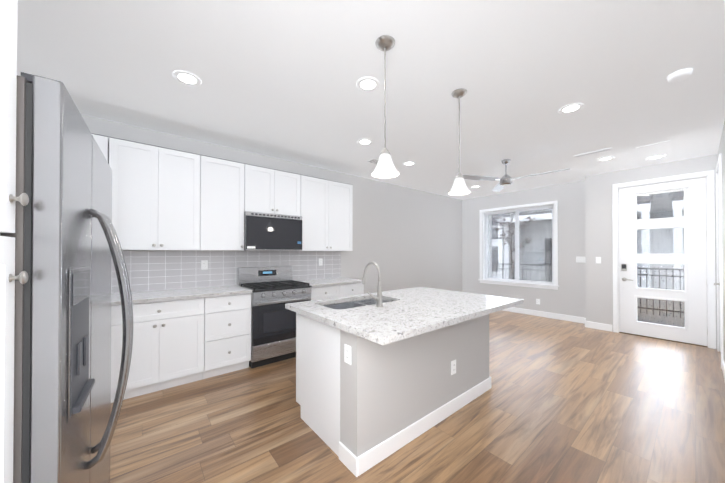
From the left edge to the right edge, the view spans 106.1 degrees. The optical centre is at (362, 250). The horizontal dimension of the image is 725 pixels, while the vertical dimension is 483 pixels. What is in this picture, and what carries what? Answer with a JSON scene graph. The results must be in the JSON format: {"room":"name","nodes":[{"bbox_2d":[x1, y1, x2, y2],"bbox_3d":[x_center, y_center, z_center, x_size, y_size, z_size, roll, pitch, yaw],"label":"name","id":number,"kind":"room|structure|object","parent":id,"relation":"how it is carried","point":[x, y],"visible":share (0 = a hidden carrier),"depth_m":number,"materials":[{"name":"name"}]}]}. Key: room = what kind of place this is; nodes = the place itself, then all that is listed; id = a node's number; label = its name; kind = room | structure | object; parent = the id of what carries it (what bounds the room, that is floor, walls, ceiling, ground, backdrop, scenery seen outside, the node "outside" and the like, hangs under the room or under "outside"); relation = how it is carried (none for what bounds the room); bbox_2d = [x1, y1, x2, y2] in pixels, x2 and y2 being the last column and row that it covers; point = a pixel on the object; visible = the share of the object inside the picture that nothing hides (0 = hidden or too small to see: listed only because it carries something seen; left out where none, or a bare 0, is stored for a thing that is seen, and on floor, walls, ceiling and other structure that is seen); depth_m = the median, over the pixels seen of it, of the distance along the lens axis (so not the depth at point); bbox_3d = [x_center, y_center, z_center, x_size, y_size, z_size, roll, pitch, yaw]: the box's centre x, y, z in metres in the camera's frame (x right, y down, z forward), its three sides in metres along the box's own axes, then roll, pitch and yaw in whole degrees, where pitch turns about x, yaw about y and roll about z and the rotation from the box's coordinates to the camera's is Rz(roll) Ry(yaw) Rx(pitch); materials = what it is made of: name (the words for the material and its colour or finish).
{"room":"kitchen","nodes":[
{"label":"kitchen","id":0,"kind":"room"},
{"bbox_2d":[81,114,461,293],"bbox_3d":[-0.388,0.019,4.809,7.970,2.740,0.150,0,-1,-39],"label":"wall","id":1,"kind":"structure","parent":0,"point":[404,237],"depth_m":5.42,"materials":[{"name":"grey paint"}]},
{"bbox_2d":[92,133,119,241],"bbox_3d":[-2.814,-0.549,2.506,0.850,1.082,0.343,0,-1,-39],"label":"upper cabinet","id":2,"kind":"object","parent":1,"relation":"attached to","point":[110,147],"depth_m":2.63,"materials":[{"name":"white wood"}]},
{"bbox_2d":[120,139,207,249],"bbox_3d":[-2.240,-0.545,2.976,0.890,1.082,0.343,0,-1,-39],"label":"upper cabinet","id":3,"kind":"object","parent":1,"relation":"attached to","point":[163,198],"depth_m":2.87,"materials":[{"name":"white wood"}]},
{"bbox_2d":[111,250,340,292],"bbox_3d":[-1.821,0.228,3.531,3.735,0.453,0.008,0,-1,-39],"label":"backsplash","id":4,"kind":"structure","parent":1,"relation":"attached to","point":[150,270],"depth_m":3.42,"materials":[{"name":"tile"}]},
{"bbox_2d":[201,260,207,269],"bbox_3d":[-1.968,0.179,3.399,0.072,0.116,0.008,0,-1,-39],"label":"electrical outlet","id":5,"kind":"object","parent":4,"relation":"attached to","point":[204,264],"visible":1,"depth_m":3.40,"materials":[{"name":"white plastic"}]},
{"bbox_2d":[319,258,322,265],"bbox_3d":[-0.683,0.187,4.450,0.072,0.116,0.008,0,-1,-39],"label":"electrical outlet","id":6,"kind":"object","parent":4,"relation":"attached to","point":[320,261],"visible":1,"depth_m":4.45,"materials":[{"name":"white plastic"}]},
{"bbox_2d":[208,156,251,250],"bbox_3d":[-1.758,-0.543,3.370,0.602,1.082,0.343,0,-1,-39],"label":"upper cabinet","id":7,"kind":"object","parent":1,"relation":"attached to","point":[229,182],"depth_m":3.27,"materials":[{"name":"white wood"}]},
{"bbox_2d":[252,165,303,216],"bbox_3d":[-1.279,-0.783,3.765,0.756,0.595,0.343,0,-1,-39],"label":"upper cabinet","id":8,"kind":"object","parent":1,"relation":"attached to","point":[274,191],"depth_m":3.66,"materials":[{"name":"white wood"}]},
{"bbox_2d":[244,211,301,250],"bbox_3d":[-1.259,-0.242,3.737,0.753,0.480,0.403,0,-1,-39],"label":"microwave","id":9,"kind":"object","parent":8,"relation":"attached to","point":[272,232],"visible":0.98,"depth_m":3.55,"materials":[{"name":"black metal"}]},
{"bbox_2d":[298,175,351,250],"bbox_3d":[-0.652,-0.536,4.276,0.986,1.082,0.343,0,-1,-39],"label":"upper cabinet","id":10,"kind":"object","parent":1,"relation":"attached to","point":[327,219],"depth_m":4.14,"materials":[{"name":"white wood"}]},
{"bbox_2d":[17,0,724,199],"bbox_3d":[1.066,-1.413,3.043,7.970,0.100,4.740,0,-1,-39],"label":"ceiling","id":11,"kind":"structure","parent":0,"point":[279,79],"depth_m":2.16,"materials":[{"name":"white paint"}]},
{"bbox_2d":[172,70,201,85],"bbox_3d":[-1.391,-1.365,2.169,0.196,0.006,0.196,0,-1,-39],"label":"recessed light","id":12,"kind":"object","parent":11,"relation":"in","point":[187,78],"visible":1,"depth_m":2.16,"materials":[{"name":"white plastic"}]},
{"bbox_2d":[357,139,372,144],"bbox_3d":[0.033,-1.357,3.412,0.196,0.006,0.196,0,-1,-39],"label":"recessed light","id":13,"kind":"object","parent":11,"relation":"in","point":[365,141],"visible":1,"depth_m":3.39,"materials":[{"name":"white plastic"}]},
{"bbox_2d":[356,77,379,91],"bbox_3d":[0.045,-1.365,2.246,0.196,0.006,0.196,0,-1,-39],"label":"recessed light","id":14,"kind":"object","parent":11,"relation":"in","point":[367,84],"visible":1,"depth_m":2.24,"materials":[{"name":"white plastic"}]},
{"bbox_2d":[366,158,377,163],"bbox_3d":[0.229,-1.351,4.167,0.320,0.008,0.170,0,-1,-39],"label":"ceiling vent","id":15,"kind":"object","parent":11,"relation":"in","point":[374,161],"visible":0.5,"depth_m":4.13,"materials":[{"name":"white metal"}]},
{"bbox_2d":[371,35,399,177],"bbox_3d":[0.150,-0.936,1.799,0.190,0.870,0.190,0,-1,-39],"label":"pendant light","id":16,"kind":"object","parent":11,"relation":"hanging from","point":[385,167],"visible":1,"depth_m":1.79,"materials":[{"name":"white glass"}]},
{"bbox_2d":[403,161,415,165],"bbox_3d":[0.727,-1.351,4.238,0.196,0.006,0.196,0,-1,-39],"label":"recessed light","id":17,"kind":"object","parent":11,"relation":"in","point":[409,163],"visible":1,"depth_m":4.23,"materials":[{"name":"white"}]},
{"bbox_2d":[448,88,470,194],"bbox_3d":[0.838,-0.932,2.362,0.190,0.870,0.190,0,-1,-39],"label":"pendant light","id":18,"kind":"object","parent":11,"relation":"hanging from","point":[459,187],"visible":1,"depth_m":2.34,"materials":[{"name":"white glass"}]},
{"bbox_2d":[463,159,569,191],"bbox_3d":[2.228,-1.161,3.964,1.367,0.390,1.246,0,-1,-39],"label":"ceiling fan","id":19,"kind":"object","parent":11,"relation":"hanging from","point":[506,179],"visible":1,"depth_m":4.04,"materials":[{"name":"silver metal"}]},
{"bbox_2d":[558,103,583,113],"bbox_3d":[2.001,-1.362,2.619,0.196,0.006,0.196,0,-1,-39],"label":"recessed light","id":20,"kind":"object","parent":11,"relation":"in","point":[570,108],"visible":1,"depth_m":2.61,"materials":[{"name":"white plastic"}]},
{"bbox_2d":[574,148,611,157],"bbox_3d":[3.190,-1.353,3.786,0.100,0.008,0.400,0,-1,-39],"label":"ceiling vent","id":21,"kind":"object","parent":11,"relation":"in","point":[594,152],"visible":1,"depth_m":3.76,"materials":[{"name":"white metal"}]},
{"bbox_2d":[597,156,614,160],"bbox_3d":[3.591,-1.352,4.024,0.196,0.006,0.196,0,-1,-39],"label":"recessed light","id":22,"kind":"object","parent":11,"relation":"in","point":[606,158],"visible":1,"depth_m":4.00,"materials":[{"name":"white plastic"}]},
{"bbox_2d":[636,141,669,147],"bbox_3d":[3.715,-1.355,3.492,0.035,0.008,0.300,0,-1,-39],"label":"ceiling vent","id":23,"kind":"object","parent":11,"relation":"in","point":[653,144],"visible":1,"depth_m":3.48,"materials":[{"name":"white metal"}]},
{"bbox_2d":[646,155,665,159],"bbox_3d":[4.260,-1.353,3.964,0.196,0.006,0.196,0,-1,-39],"label":"recessed light","id":24,"kind":"object","parent":11,"relation":"in","point":[655,157],"visible":1,"depth_m":3.96,"materials":[{"name":"white"}]},
{"bbox_2d":[667,68,692,81],"bbox_3d":[2.454,-1.351,2.112,0.132,0.035,0.132,0,-1,-39],"label":"recessed light","id":25,"kind":"object","parent":11,"relation":"attached to","point":[681,74],"visible":0.98,"depth_m":2.09,"materials":[{"name":"white plastic"}]},
{"bbox_2d":[340,314,488,456],"bbox_3d":[0.560,0.929,2.264,1.680,0.886,0.180,0,-1,-39],"label":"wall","id":26,"kind":"structure","parent":0,"point":[389,390],"depth_m":1.92,"materials":[{"name":"grey paint"}]},
{"bbox_2d":[344,344,350,364],"bbox_3d":[-0.094,0.658,1.730,0.008,0.116,0.072,0,-1,-39],"label":"electrical outlet","id":27,"kind":"object","parent":26,"relation":"attached to","point":[347,353],"visible":1,"depth_m":1.73,"materials":[{"name":"white plastic"}]},
{"bbox_2d":[339,442,357,476],"bbox_3d":[-0.091,1.310,1.719,0.014,0.115,0.194,0,-1,-39],"label":"baseboard","id":28,"kind":"structure","parent":26,"relation":"attached to","point":[348,458],"depth_m":1.70,"materials":[{"name":"white wood"}]},
{"bbox_2d":[357,377,490,475],"bbox_3d":[0.621,1.314,2.186,1.680,0.115,0.014,0,-1,-39],"label":"baseboard","id":29,"kind":"structure","parent":26,"relation":"attached to","point":[375,455],"depth_m":1.99,"materials":[{"name":"white wood"}]},
{"bbox_2d":[451,360,455,374],"bbox_3d":[0.775,0.992,2.316,0.072,0.116,0.008,0,-1,-39],"label":"electrical outlet","id":30,"kind":"object","parent":26,"relation":"attached to","point":[453,367],"visible":1,"depth_m":2.31,"materials":[{"name":"white plastic"}]},
{"bbox_2d":[110,310,724,482],"bbox_3d":[1.066,1.427,3.023,7.970,0.100,4.740,0,-1,-39],"label":"floor","id":31,"kind":"structure","parent":0,"point":[561,401],"depth_m":2.14,"materials":[{"name":"brown wood"}]},
{"bbox_2d":[0,0,28,482],"bbox_3d":[-0.802,0.126,0.156,0.655,2.463,0.713,0,-1,-39],"label":"pantry","id":32,"kind":"object","parent":31,"relation":"on","point":[8,65],"visible":1,"depth_m":0.59,"materials":[{"name":"white wood"}]},
{"bbox_2d":[0,72,132,482],"bbox_3d":[-1.306,0.454,0.831,0.932,1.791,0.940,0,-1,-39],"label":"fridge","id":33,"kind":"object","parent":31,"relation":"on","point":[68,248],"visible":1,"depth_m":0.69,"materials":[{"name":"grey metal"}]},
{"bbox_2d":[111,306,114,402],"bbox_3d":[-2.723,0.929,2.385,0.850,0.886,0.630,0,-1,-39],"label":"base cabinet","id":34,"kind":"object","parent":31,"relation":"on","point":[112,307],"depth_m":2.41,"materials":[{"name":"white wood"}]},
{"bbox_2d":[115,297,206,399],"bbox_3d":[-2.173,0.933,2.835,0.828,0.886,0.630,0,-1,-39],"label":"base cabinet","id":35,"kind":"object","parent":31,"relation":"on","point":[179,342],"depth_m":2.65,"materials":[{"name":"white wood"}]},
{"bbox_2d":[207,293,250,377],"bbox_3d":[-1.692,0.935,3.228,0.538,0.886,0.630,0,-1,-39],"label":"base cabinet","id":36,"kind":"object","parent":31,"relation":"on","point":[228,316],"depth_m":3.01,"materials":[{"name":"white wood"}]},
{"bbox_2d":[111,285,251,305],"bbox_3d":[-2.261,0.469,2.745,2.040,0.037,0.648,0,-1,-39],"label":"countertop","id":37,"kind":"structure","parent":36,"relation":"on","point":[166,295],"depth_m":2.87,"materials":[{"name":"white stone"}]},
{"bbox_2d":[238,266,311,367],"bbox_3d":[-1.151,0.803,3.598,0.753,1.155,0.690,0,-1,-39],"label":"range","id":38,"kind":"object","parent":31,"relation":"on","point":[275,289],"visible":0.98,"depth_m":3.35,"materials":[{"name":"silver metal"}]},
{"bbox_2d":[310,283,363,299],"bbox_3d":[-0.535,0.942,4.175,0.920,0.886,0.630,0,-1,-39],"label":"base cabinet","id":39,"kind":"object","parent":31,"relation":"on","point":[325,292],"depth_m":3.90,"materials":[{"name":"white wood"}]},
{"bbox_2d":[298,277,361,287],"bbox_3d":[-0.519,0.478,4.170,0.942,0.037,0.648,0,-1,-39],"label":"countertop","id":40,"kind":"structure","parent":39,"relation":"on","point":[327,282],"depth_m":4.05,"materials":[{"name":"white stone"}]},
{"bbox_2d":[312,302,367,345],"bbox_3d":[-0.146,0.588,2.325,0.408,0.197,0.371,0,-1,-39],"label":"base cabinet","id":41,"kind":"object","parent":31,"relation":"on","point":[330,332],"depth_m":2.01,"materials":[{"name":"white wood"}]},
{"bbox_2d":[352,298,390,304],"bbox_3d":[0.137,0.583,2.556,0.273,0.182,0.371,0,-1,-39],"label":"sink","id":42,"kind":"object","parent":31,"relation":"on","point":[372,301],"depth_m":2.73,"materials":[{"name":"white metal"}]},
{"bbox_2d":[285,287,523,344],"bbox_3d":[0.415,0.466,2.397,1.780,0.037,1.185,0,-1,-39],"label":"countertop","id":43,"kind":"structure","parent":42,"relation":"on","point":[406,313],"depth_m":2.03,"materials":[{"name":"white stone"}]},
{"bbox_2d":[362,262,382,306],"bbox_3d":[0.043,0.269,2.231,0.148,0.354,0.247,0,-1,-39],"label":"faucet","id":44,"kind":"object","parent":43,"relation":"on","point":[378,298],"visible":1,"depth_m":2.17,"materials":[{"name":"silver metal"}]},
{"bbox_2d":[462,180,585,317],"bbox_3d":[3.515,0.029,6.214,0.150,2.740,2.620,0,-1,-39],"label":"wall","id":45,"kind":"structure","parent":0,"point":[570,292],"depth_m":5.63,"materials":[{"name":"grey paint"}]},
{"bbox_2d":[478,201,558,289],"bbox_3d":[3.487,-0.106,6.208,0.198,1.814,1.685,0,-1,-39],"label":"window","id":46,"kind":"structure","parent":45,"relation":"in","point":[485,253],"depth_m":6.21,"materials":[{"name":"white"}]},
{"bbox_2d":[502,307,585,323],"bbox_3d":[3.456,1.341,6.147,0.013,0.115,2.604,0,-1,-39],"label":"baseboard","id":47,"kind":"structure","parent":45,"relation":"attached to","point":[550,315],"depth_m":5.67,"materials":[{"name":"white wood"}]},
{"bbox_2d":[576,256,585,262],"bbox_3d":[4.206,0.172,5.240,0.010,0.116,0.170,0,-1,-39],"label":"light switch","id":48,"kind":"object","parent":45,"relation":"attached to","point":[579,259],"visible":0.88,"depth_m":5.25,"materials":[{"name":"white plastic"}]},
{"bbox_2d":[585,154,716,348],"bbox_3d":[4.626,0.016,4.383,0.150,2.740,1.620,0,-1,-39],"label":"wall","id":49,"kind":"structure","parent":0,"point":[598,242],"depth_m":4.76,"materials":[{"name":"grey paint"}]},
{"bbox_2d":[596,257,600,262],"bbox_3d":[4.163,0.169,4.818,0.010,0.116,0.072,0,-1,-39],"label":"light switch","id":50,"kind":"object","parent":49,"relation":"attached to","point":[598,259],"visible":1,"depth_m":4.81,"materials":[{"name":"white plastic"}]},
{"bbox_2d":[586,321,611,331],"bbox_3d":[4.163,1.332,4.809,0.013,0.115,0.359,0,-1,-39],"label":"baseboard","id":51,"kind":"structure","parent":49,"relation":"attached to","point":[600,326],"depth_m":4.80,"materials":[{"name":"white wood"}]},
{"bbox_2d":[619,177,707,345],"bbox_3d":[4.647,0.160,4.266,0.117,2.424,0.936,0,-1,-39],"label":"entry door","id":52,"kind":"structure","parent":49,"relation":"in","point":[692,295],"depth_m":4.19,"materials":[{"name":"white wood"}]},
{"bbox_2d":[612,170,715,348],"bbox_3d":[4.688,0.126,4.307,0.189,2.520,1.073,0,-1,-39],"label":"door frame","id":53,"kind":"structure","parent":49,"relation":"attached to","point":[710,230],"depth_m":3.93,"materials":[{"name":"white painted wood"}]},
{"bbox_2d":[717,153,719,350],"bbox_3d":[4.981,0.012,3.724,0.135,2.740,0.150,0,-1,-39],"label":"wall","id":54,"kind":"structure","parent":0,"point":[718,247],"depth_m":3.74,"materials":[{"name":"grey paint"}]},
{"bbox_2d":[718,121,724,362],"bbox_3d":[2.129,-0.004,1.390,7.235,2.740,0.150,0,-1,-39],"label":"wall","id":55,"kind":"structure","parent":0,"point":[723,186],"depth_m":3.07,"materials":[{"name":"grey paint"}]},
{"bbox_2d":[716,154,722,368],"bbox_3d":[4.601,0.122,3.426,0.938,2.515,0.168,0,-1,-39],"label":"door frame","id":56,"kind":"structure","parent":55,"relation":"attached to","point":[719,265],"depth_m":3.23,"materials":[{"name":"white wood"}]},
{"bbox_2d":[722,359,724,380],"bbox_3d":[1.731,1.307,1.162,6.338,0.115,0.013,0,-1,-39],"label":"baseboard","id":57,"kind":"structure","parent":55,"relation":"attached to","point":[723,367],"depth_m":2.98,"materials":[{"name":"white wood"}]},
{"label":"outside","id":58,"kind":"structure","parent":0,"visible":0},
{"bbox_2d":[520,279,684,323],"bbox_3d":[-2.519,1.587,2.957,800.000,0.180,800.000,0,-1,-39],"label":"ground","id":59,"kind":"structure","parent":58,"point":[650,315],"depth_m":6.94,"materials":[{"name":"grey concrete"}]},
{"bbox_2d":[492,213,535,278],"bbox_3d":[4.573,-0.878,8.466,1.381,4.826,1.520,0,-1,-39],"label":"tree","id":60,"kind":"object","parent":59,"relation":"on","point":[512,233],"depth_m":8.46,"materials":[{"name":"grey plant"}]},
{"bbox_2d":[488,215,684,326],"bbox_3d":[4.629,-0.117,6.048,1.338,3.270,5.090,0,-1,-39],"label":"porch","id":61,"kind":"object","parent":59,"relation":"on","point":[490,273],"depth_m":7.98,"materials":[{"name":"grey concrete"}]},
{"bbox_2d":[492,261,684,316],"bbox_3d":[6.414,0.915,7.048,0.070,1.220,13.008,0,-1,-39],"label":"fence","id":62,"kind":"object","parent":59,"relation":"on","point":[646,275],"depth_m":6.54,"materials":[{"name":"black metal"}]},
{"bbox_2d":[492,191,706,289],"bbox_3d":[11.701,-3.233,14.629,9.250,9.620,28.000,0,-1,-39],"label":"exterior view","id":63,"kind":"structure","parent":59,"relation":"on","point":[640,214],"depth_m":11.31,"materials":[{"name":"white"}]}
]}

